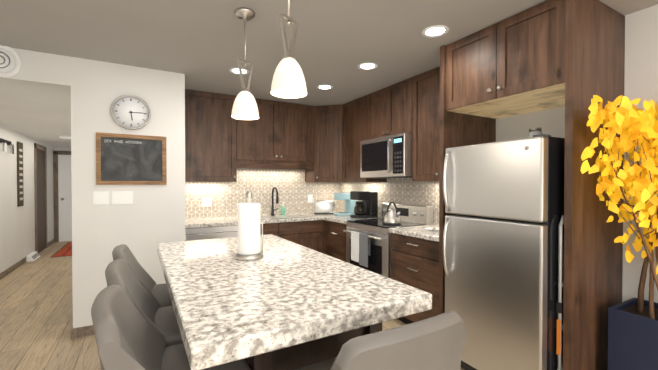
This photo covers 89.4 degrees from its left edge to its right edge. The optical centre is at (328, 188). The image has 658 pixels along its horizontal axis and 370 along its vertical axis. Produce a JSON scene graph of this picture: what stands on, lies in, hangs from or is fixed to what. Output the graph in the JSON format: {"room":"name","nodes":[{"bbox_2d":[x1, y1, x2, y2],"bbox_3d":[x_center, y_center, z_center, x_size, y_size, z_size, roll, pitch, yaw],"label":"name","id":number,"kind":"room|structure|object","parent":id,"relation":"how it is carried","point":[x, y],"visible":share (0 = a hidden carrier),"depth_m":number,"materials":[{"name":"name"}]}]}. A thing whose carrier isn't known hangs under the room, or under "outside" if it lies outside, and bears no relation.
{"room":"kitchen","nodes":[
{"label":"kitchen","id":0,"kind":"room"},
{"bbox_2d":[0,125,53,272],"bbox_3d":[-3.289,0.092,2.237,0.100,2.440,12.700,0,1,-30],"label":"wall","id":1,"kind":"structure","parent":0,"point":[17,234],"depth_m":5.40,"materials":[{"name":"paint"}]},
{"bbox_2d":[0,138,13,153],"bbox_3d":[-4.676,-0.613,4.806,0.063,0.190,0.650,0,1,-30],"label":"hook rack","id":2,"kind":"object","parent":1,"relation":"attached to","point":[5,142],"visible":1,"depth_m":4.84,"materials":[{"name":"black"}]},
{"bbox_2d":[0,257,25,279],"bbox_3d":[-2.807,1.278,1.525,0.012,0.085,10.960,0,1,-30],"label":"baseboard","id":3,"kind":"structure","parent":1,"relation":"attached to","point":[21,262],"depth_m":5.11,"materials":[{"name":"brown wood"}]},
{"bbox_2d":[17,141,23,206],"bbox_3d":[-5.083,-0.231,5.476,0.022,1.050,0.250,0,1,-30],"label":"sign","id":4,"kind":"object","parent":1,"relation":"attached to","point":[20,197],"visible":1,"depth_m":5.45,"materials":[{"name":"brown wood"}]},
{"bbox_2d":[34,143,46,252],"bbox_3d":[-5.759,0.201,6.655,0.017,2.120,0.890,0,1,-30],"label":"door frame","id":5,"kind":"structure","parent":1,"relation":"attached to","point":[40,168],"depth_m":6.64,"materials":[{"name":"brown wood"}]},
{"bbox_2d":[0,48,70,147],"bbox_3d":[-4.321,-1.038,5.311,1.190,0.249,6.320,0,1,-30],"label":"ceiling","id":6,"kind":"structure","parent":0,"point":[35,97],"depth_m":3.30,"materials":[{"name":"paint"}]},
{"bbox_2d":[0,45,21,76],"bbox_3d":[-2.613,-1.018,2.634,0.270,0.270,0.022,0,1,-30],"label":"ceiling vent","id":7,"kind":"object","parent":6,"relation":"in","point":[10,62],"visible":0.94,"depth_m":2.66,"materials":[{"name":"white plastic"}]},
{"bbox_2d":[59,136,70,138],"bbox_3d":[-4.645,-0.895,5.887,0.200,0.049,0.200,0,1,-30],"label":"hall ceiling light","id":8,"kind":"object","parent":6,"relation":"attached to","point":[65,137],"visible":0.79,"depth_m":5.82,"materials":[{"name":"white plastic"}]},
{"bbox_2d":[53,147,70,241],"bbox_3d":[-5.871,0.150,8.021,1.190,2.190,0.100,0,1,-30],"label":"wall","id":9,"kind":"structure","parent":0,"point":[62,149],"depth_m":7.73,"materials":[{"name":"paint"}]},
{"bbox_2d":[53,150,70,241],"bbox_3d":[-5.898,0.186,7.936,1.050,2.120,0.019,0,1,-30],"label":"door frame","id":10,"kind":"structure","parent":9,"relation":"attached to","point":[55,190],"depth_m":7.69,"materials":[{"name":"brown wood"}]},
{"bbox_2d":[58,155,71,241],"bbox_3d":[-5.878,0.229,7.902,0.874,2.022,0.093,0,1,-30],"label":"entry door","id":11,"kind":"structure","parent":9,"relation":"in","point":[65,196],"depth_m":7.78,"materials":[{"name":"white wood"}]},
{"bbox_2d":[70,57,185,327],"bbox_3d":[-2.074,0.077,3.524,0.910,2.440,0.960,0,1,-30],"label":"wall","id":12,"kind":"structure","parent":0,"point":[146,221],"depth_m":3.04,"materials":[{"name":"paint"}]},
{"bbox_2d":[71,326,73,338],"bbox_3d":[-3.782,1.231,5.582,0.012,0.085,6.232,0,1,-30],"label":"baseboard","id":13,"kind":"structure","parent":12,"relation":"attached to","point":[72,329],"depth_m":2.88,"materials":[{"name":"brown wood"}]},
{"bbox_2d":[74,325,94,337],"bbox_3d":[-1.827,1.259,3.119,0.900,0.085,0.012,0,1,-30],"label":"baseboard","id":14,"kind":"structure","parent":12,"relation":"attached to","point":[84,331],"depth_m":2.92,"materials":[{"name":"brown wood"}]},
{"bbox_2d":[93,191,108,204],"bbox_3d":[-2.045,0.088,2.982,0.120,0.118,0.008,0,1,-30],"label":"switch plate","id":15,"kind":"object","parent":12,"relation":"attached to","point":[100,198],"visible":1,"depth_m":2.98,"materials":[{"name":"white plastic"}]},
{"bbox_2d":[112,191,132,203],"bbox_3d":[-1.901,0.087,3.064,0.165,0.118,0.008,0,1,-30],"label":"switch plate","id":16,"kind":"object","parent":12,"relation":"attached to","point":[122,197],"visible":1,"depth_m":3.06,"materials":[{"name":"white plastic"}]},
{"bbox_2d":[111,95,149,129],"bbox_3d":[-1.832,-0.703,3.079,0.316,0.316,0.036,0,1,-30],"label":"clock","id":17,"kind":"object","parent":12,"relation":"attached to","point":[131,112],"visible":1,"depth_m":3.08,"materials":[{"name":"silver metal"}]},
{"bbox_2d":[96,132,166,184],"bbox_3d":[-1.827,-0.266,3.097,0.563,0.465,0.019,0,1,-30],"label":"frame","id":18,"kind":"object","parent":12,"relation":"attached to","point":[125,159],"visible":1,"depth_m":3.09,"materials":[{"name":"brown"}]},
{"bbox_2d":[185,89,244,183],"bbox_3d":[-1.469,-0.612,4.110,0.691,1.064,0.327,0,1,-30],"label":"upper cabinet","id":19,"kind":"object","parent":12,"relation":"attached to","point":[214,140],"depth_m":3.98,"materials":[{"name":"brown wood"}]},
{"bbox_2d":[0,241,463,369],"bbox_3d":[-1.317,1.349,3.386,4.650,0.100,12.900,0,1,-30],"label":"floor","id":20,"kind":"structure","parent":0,"point":[36,310],"depth_m":3.25,"materials":[{"name":"brown wood"}]},
{"bbox_2d":[26,251,39,261],"bbox_3d":[-5.299,1.218,5.968,0.097,0.099,0.450,0,1,-30],"label":"heater","id":21,"kind":"object","parent":20,"relation":"on","point":[34,256],"visible":1,"depth_m":5.88,"materials":[{"name":"white plastic"}]},
{"bbox_2d":[50,242,71,257],"bbox_3d":[-5.191,1.250,7.011,0.750,0.012,1.870,0,1,-30],"label":"rug","id":22,"kind":"object","parent":20,"relation":"on","point":[65,250],"visible":0.21,"depth_m":6.48,"materials":[{"name":"red fabric"}]},
{"bbox_2d":[112,244,171,306],"bbox_3d":[-1.055,0.831,2.077,0.495,0.964,0.444,0,1,-30],"label":"stool","id":23,"kind":"object","parent":20,"relation":"on","point":[159,293],"visible":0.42,"depth_m":2.06,"materials":[{"name":"grey leather"}]},
{"bbox_2d":[105,259,182,346],"bbox_3d":[-0.816,0.836,1.661,0.495,0.964,0.444,0,1,-30],"label":"stool","id":24,"kind":"object","parent":20,"relation":"on","point":[162,322],"visible":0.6,"depth_m":1.61,"materials":[{"name":"grey leather"}]},
{"bbox_2d":[91,285,250,369],"bbox_3d":[-0.561,0.841,1.219,0.495,0.964,0.444,0,1,-30],"label":"stool","id":25,"kind":"object","parent":20,"relation":"on","point":[128,336],"visible":0.9,"depth_m":1.16,"materials":[{"name":"grey leather"}]},
{"bbox_2d":[185,225,237,240],"bbox_3d":[-1.419,0.857,3.978,0.622,0.867,0.602,0,1,-30],"label":"dishwasher","id":26,"kind":"object","parent":20,"relation":"on","point":[203,233],"visible":0.15,"depth_m":3.69,"materials":[{"name":"grey metal"}]},
{"bbox_2d":[229,224,284,238],"bbox_3d":[-0.934,0.853,4.268,0.498,0.869,0.617,0,1,-30],"label":"base cabinet","id":27,"kind":"object","parent":20,"relation":"on","point":[278,230],"depth_m":4.06,"materials":[{"name":"brown wood"}]},
{"bbox_2d":[285,220,320,252],"bbox_3d":[-0.510,0.851,4.511,0.724,0.869,0.617,0,1,-30],"label":"base cabinet","id":28,"kind":"object","parent":20,"relation":"on","point":[306,233],"depth_m":4.28,"materials":[{"name":"brown wood"}]},
{"bbox_2d":[185,212,349,227],"bbox_3d":[-0.689,0.397,4.389,2.344,0.040,0.642,0,1,-30],"label":"countertop","id":29,"kind":"structure","parent":28,"relation":"on","point":[290,217],"depth_m":4.15,"materials":[{"name":"white stone"}]},
{"bbox_2d":[271,187,278,215],"bbox_3d":[-0.714,0.178,4.532,0.107,0.393,0.227,0,1,-30],"label":"faucet","id":30,"kind":"object","parent":29,"relation":"on","point":[277,202],"visible":1,"depth_m":4.58,"materials":[{"name":"black metal"}]},
{"bbox_2d":[281,202,284,214],"bbox_3d":[-0.643,0.285,4.659,0.062,0.175,0.066,0,1,-30],"label":"soap bottle","id":31,"kind":"object","parent":29,"relation":"on","point":[282,210],"visible":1,"depth_m":4.64,"materials":[{"name":"green plastic"}]},
{"bbox_2d":[314,200,334,213],"bbox_3d":[-0.064,0.275,4.838,0.305,0.192,0.170,0,1,-5],"label":"toaster","id":32,"kind":"object","parent":29,"relation":"on","point":[323,206],"visible":1,"depth_m":4.75,"materials":[{"name":"silver metal"}]},
{"bbox_2d":[334,192,357,215],"bbox_3d":[0.239,0.214,4.649,0.320,0.318,0.150,0,1,-30],"label":"coffee maker","id":33,"kind":"object","parent":29,"relation":"on","point":[349,205],"visible":0.75,"depth_m":4.60,"materials":[{"name":"teal plastic"}]},
{"bbox_2d":[325,216,381,223],"bbox_3d":[0.341,0.398,4.305,0.642,0.040,0.531,0,1,-30],"label":"countertop","id":34,"kind":"structure","parent":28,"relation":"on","point":[336,219],"depth_m":4.18,"materials":[{"name":"white stone"}]},
{"bbox_2d":[350,191,377,218],"bbox_3d":[0.461,0.207,4.273,0.310,0.340,0.222,0,1,-30],"label":"coffee maker","id":35,"kind":"object","parent":34,"relation":"on","point":[366,206],"visible":1,"depth_m":4.22,"materials":[{"name":"black plastic"}]},
{"bbox_2d":[247,326,381,369],"bbox_3d":[-0.373,0.882,2.002,0.600,0.863,1.440,0,1,-30],"label":"kitchen island","id":36,"kind":"object","parent":20,"relation":"on","point":[300,356],"depth_m":1.37,"materials":[{"name":"wood"}]},
{"bbox_2d":[157,234,431,369],"bbox_3d":[-0.409,0.422,1.798,0.850,0.060,1.739,0,1,-30],"label":"island countertop","id":37,"kind":"structure","parent":36,"relation":"on","point":[227,309],"depth_m":1.23,"materials":[{"name":"white stone"}]},
{"bbox_2d":[235,191,263,260],"bbox_3d":[-0.450,0.202,1.876,0.160,0.376,0.160,0,1,-30],"label":"paper towel","id":38,"kind":"object","parent":37,"relation":"on","point":[249,230],"visible":1,"depth_m":1.82,"materials":[{"name":"white paper"}]},
{"bbox_2d":[325,220,388,261],"bbox_3d":[0.351,0.853,4.319,0.617,0.869,0.537,0,1,-30],"label":"base cabinet","id":39,"kind":"object","parent":20,"relation":"on","point":[335,238],"depth_m":4.17,"materials":[{"name":"brown wood"}]},
{"bbox_2d":[295,311,466,369],"bbox_3d":[0.122,0.842,1.090,0.444,0.964,0.495,0,1,-30],"label":"stool","id":40,"kind":"object","parent":20,"relation":"on","point":[437,342],"visible":1,"depth_m":0.87,"materials":[{"name":"grey leather"}]},
{"bbox_2d":[343,203,432,277],"bbox_3d":[0.632,0.742,3.728,0.700,1.104,0.760,0,1,-30],"label":"range","id":41,"kind":"object","parent":20,"relation":"on","point":[368,244],"visible":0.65,"depth_m":3.54,"materials":[{"name":"silver metal"}]},
{"bbox_2d":[383,202,400,224],"bbox_3d":[0.679,0.262,3.523,0.184,0.238,0.216,0,1,-30],"label":"kettle","id":42,"kind":"object","parent":41,"relation":"on","point":[392,217],"visible":1,"depth_m":3.47,"materials":[{"name":"silver metal"}]},
{"bbox_2d":[390,232,444,323],"bbox_3d":[1.031,0.866,3.137,0.617,0.869,0.656,0,1,-30],"label":"base cabinet","id":43,"kind":"object","parent":20,"relation":"on","point":[418,264],"depth_m":2.91,"materials":[{"name":"brown wood"}]},
{"bbox_2d":[389,224,444,243],"bbox_3d":[1.020,0.412,3.126,0.642,0.040,0.656,0,1,-30],"label":"countertop","id":44,"kind":"structure","parent":43,"relation":"on","point":[421,233],"depth_m":3.01,"materials":[{"name":"white stone"}]},
{"bbox_2d":[425,225,438,230],"bbox_3d":[0.993,0.374,3.100,0.204,0.034,0.164,0,1,-30],"label":"spoon rest","id":45,"kind":"object","parent":44,"relation":"on","point":[434,229],"visible":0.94,"depth_m":3.10,"materials":[{"name":"white plastic"}]},
{"bbox_2d":[443,134,564,369],"bbox_3d":[1.314,0.499,2.329,0.721,1.621,0.748,0,1,-30],"label":"fridge","id":46,"kind":"object","parent":20,"relation":"on","point":[504,203],"visible":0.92,"depth_m":2.06,"materials":[{"name":"silver metal"}]},
{"bbox_2d":[528,127,542,137],"bbox_3d":[1.474,-0.365,2.376,0.090,0.128,0.090,0,1,-30],"label":"jar","id":47,"kind":"object","parent":46,"relation":"on","point":[535,131],"visible":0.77,"depth_m":2.35,"materials":[{"name":"clear glass"}]},
{"bbox_2d":[556,215,563,369],"bbox_3d":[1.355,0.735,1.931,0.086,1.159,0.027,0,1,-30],"label":"step ladder","id":48,"kind":"object","parent":20,"relation":"on","point":[559,306],"visible":0.6,"depth_m":1.91,"materials":[{"name":"grey metal"}]},
{"bbox_2d":[580,95,657,369],"bbox_3d":[1.891,0.414,1.476,0.712,1.811,1.112,0,1,-30],"label":"plant","id":49,"kind":"object","parent":20,"relation":"on","point":[632,333],"visible":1,"depth_m":1.82,"materials":[{"name":"yellow plant"}]},
{"bbox_2d":[245,98,308,163],"bbox_3d":[-0.750,-0.745,4.522,1.090,0.809,0.327,0,1,-30],"label":"upper cabinet","id":50,"kind":"object","parent":0,"relation":"attached to","point":[280,135],"depth_m":4.38,"materials":[{"name":"brown wood"}]},
{"bbox_2d":[0,0,657,105],"bbox_3d":[-1.317,-1.191,3.357,4.650,0.100,12.900,0,1,-30],"label":"ceiling","id":51,"kind":"structure","parent":0,"point":[199,44],"depth_m":2.46,"materials":[{"name":"paint"}]},
{"bbox_2d":[229,68,248,74],"bbox_3d":[-0.871,-1.137,3.233,0.190,0.006,0.190,0,1,-30],"label":"recessed light","id":52,"kind":"object","parent":51,"relation":"in","point":[236,71],"visible":0.81,"depth_m":3.23,"materials":[{"name":"white plastic"}]},
{"bbox_2d":[231,8,258,119],"bbox_3d":[-0.538,-0.791,2.137,0.174,0.669,0.174,0,1,-30],"label":"pendant light","id":53,"kind":"object","parent":51,"relation":"hanging from","point":[245,107],"visible":1,"depth_m":2.10,"materials":[{"name":"white glass"}]},
{"bbox_2d":[271,0,306,97],"bbox_3d":[-0.193,-0.788,1.597,0.174,0.664,0.174,0,1,-30],"label":"pendant light","id":54,"kind":"object","parent":51,"relation":"hanging from","point":[288,80],"visible":1,"depth_m":1.56,"materials":[{"name":"white glass"}]},
{"bbox_2d":[317,85,332,89],"bbox_3d":[-0.046,-1.143,3.765,0.190,0.006,0.190,0,1,-30],"label":"recessed light","id":55,"kind":"object","parent":51,"relation":"in","point":[325,87],"visible":0.96,"depth_m":3.78,"materials":[{"name":"white plastic"}]},
{"bbox_2d":[357,62,377,69],"bbox_3d":[0.360,-1.135,3.099,0.190,0.006,0.190,0,1,-30],"label":"recessed light","id":56,"kind":"object","parent":51,"relation":"in","point":[367,66],"visible":1,"depth_m":3.10,"materials":[{"name":"white plastic"}]},
{"bbox_2d":[421,25,448,37],"bbox_3d":[0.764,-1.127,2.397,0.190,0.006,0.190,0,1,-30],"label":"recessed light","id":57,"kind":"object","parent":51,"relation":"in","point":[435,31],"visible":1,"depth_m":2.39,"materials":[{"name":"white plastic"}]},
{"bbox_2d":[496,4,657,302],"bbox_3d":[1.991,0.092,2.183,0.100,2.440,7.340,0,1,-30],"label":"wall","id":58,"kind":"structure","parent":0,"point":[641,57],"depth_m":2.14,"materials":[{"name":"paint"}]},
{"bbox_2d":[185,168,438,224],"bbox_3d":[-0.202,-0.091,3.537,2.344,0.955,2.597,0,1,-30],"label":"backsplash","id":59,"kind":"structure","parent":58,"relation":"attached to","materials":[{"name":"beige tile"}]},
{"bbox_2d":[301,105,340,183],"bbox_3d":[0.044,-0.620,4.784,0.668,1.064,0.668,0,1,-30],"label":"upper cabinet","id":60,"kind":"object","parent":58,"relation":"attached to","point":[324,166],"depth_m":4.63,"materials":[{"name":"brown wood"}]},
{"bbox_2d":[341,94,392,183],"bbox_3d":[0.448,-0.616,4.382,0.369,1.064,0.668,0,1,-30],"label":"upper cabinet","id":61,"kind":"object","parent":58,"relation":"attached to","point":[355,113],"depth_m":4.34,"materials":[{"name":"brown wood"}]},
{"bbox_2d":[369,90,380,138],"bbox_3d":[0.714,-0.858,3.958,0.327,0.569,0.450,0,1,-30],"label":"upper cabinet","id":62,"kind":"object","parent":58,"relation":"attached to","point":[375,97],"depth_m":3.94,"materials":[{"name":"brown wood"}]},
{"bbox_2d":[381,77,412,136],"bbox_3d":[0.879,-0.855,3.672,0.327,0.569,0.449,0,1,-30],"label":"upper cabinet","id":63,"kind":"object","parent":58,"relation":"attached to","point":[396,99],"depth_m":3.60,"materials":[{"name":"brown wood"}]},
{"bbox_2d":[360,133,411,177],"bbox_3d":[0.730,-0.344,3.783,0.463,0.447,0.772,0,1,-30],"label":"over-the-range microwave","id":64,"kind":"object","parent":63,"relation":"attached to","point":[390,156],"visible":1,"depth_m":3.59,"materials":[{"name":"silver metal"}]},
{"bbox_2d":[405,69,432,183],"bbox_3d":[1.071,-0.603,3.340,0.327,1.064,0.446,0,1,-30],"label":"upper cabinet","id":65,"kind":"object","parent":58,"relation":"attached to","point":[422,138],"depth_m":3.29,"materials":[{"name":"brown wood"}]},
{"bbox_2d":[433,64,492,183],"bbox_3d":[1.236,-0.600,3.054,0.327,1.064,0.334,0,1,-30],"label":"upper cabinet","id":66,"kind":"object","parent":58,"relation":"attached to","point":[450,130],"depth_m":2.80,"materials":[{"name":"brown wood"}]},
{"bbox_2d":[441,28,528,119],"bbox_3d":[1.323,-0.875,2.578,0.647,0.503,0.490,0,1,-30],"label":"upper cabinet","id":67,"kind":"object","parent":58,"relation":"attached to","point":[462,60],"depth_m":2.52,"materials":[{"name":"brown wood"}]},
{"bbox_2d":[485,0,620,111],"bbox_3d":[1.508,-0.871,2.257,0.647,0.503,0.490,0,1,-30],"label":"upper cabinet","id":68,"kind":"object","parent":58,"relation":"attached to","point":[569,55],"depth_m":2.03,"materials":[{"name":"brown wood"}]},
{"bbox_3d":[-0.876,0.063,4.710,2.350,2.440,0.100,0,1,-30],"label":"wall","id":69,"kind":"structure","parent":0,"visible":0},
{"bbox_2d":[202,197,211,206],"bbox_3d":[-1.559,0.174,4.244,0.120,0.118,0.008,0,1,-30],"label":"electrical outlet plate","id":70,"kind":"object","parent":69,"relation":"attached to","point":[206,201],"visible":1,"depth_m":4.24,"materials":[{"name":"white plastic"}]},
{"bbox_2d":[308,195,311,202],"bbox_3d":[-0.280,0.155,4.979,0.075,0.118,0.008,0,1,-30],"label":"electrical outlet plate","id":71,"kind":"object","parent":69,"relation":"attached to","point":[309,198],"visible":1,"depth_m":4.97,"materials":[{"name":"white plastic"}]}
]}

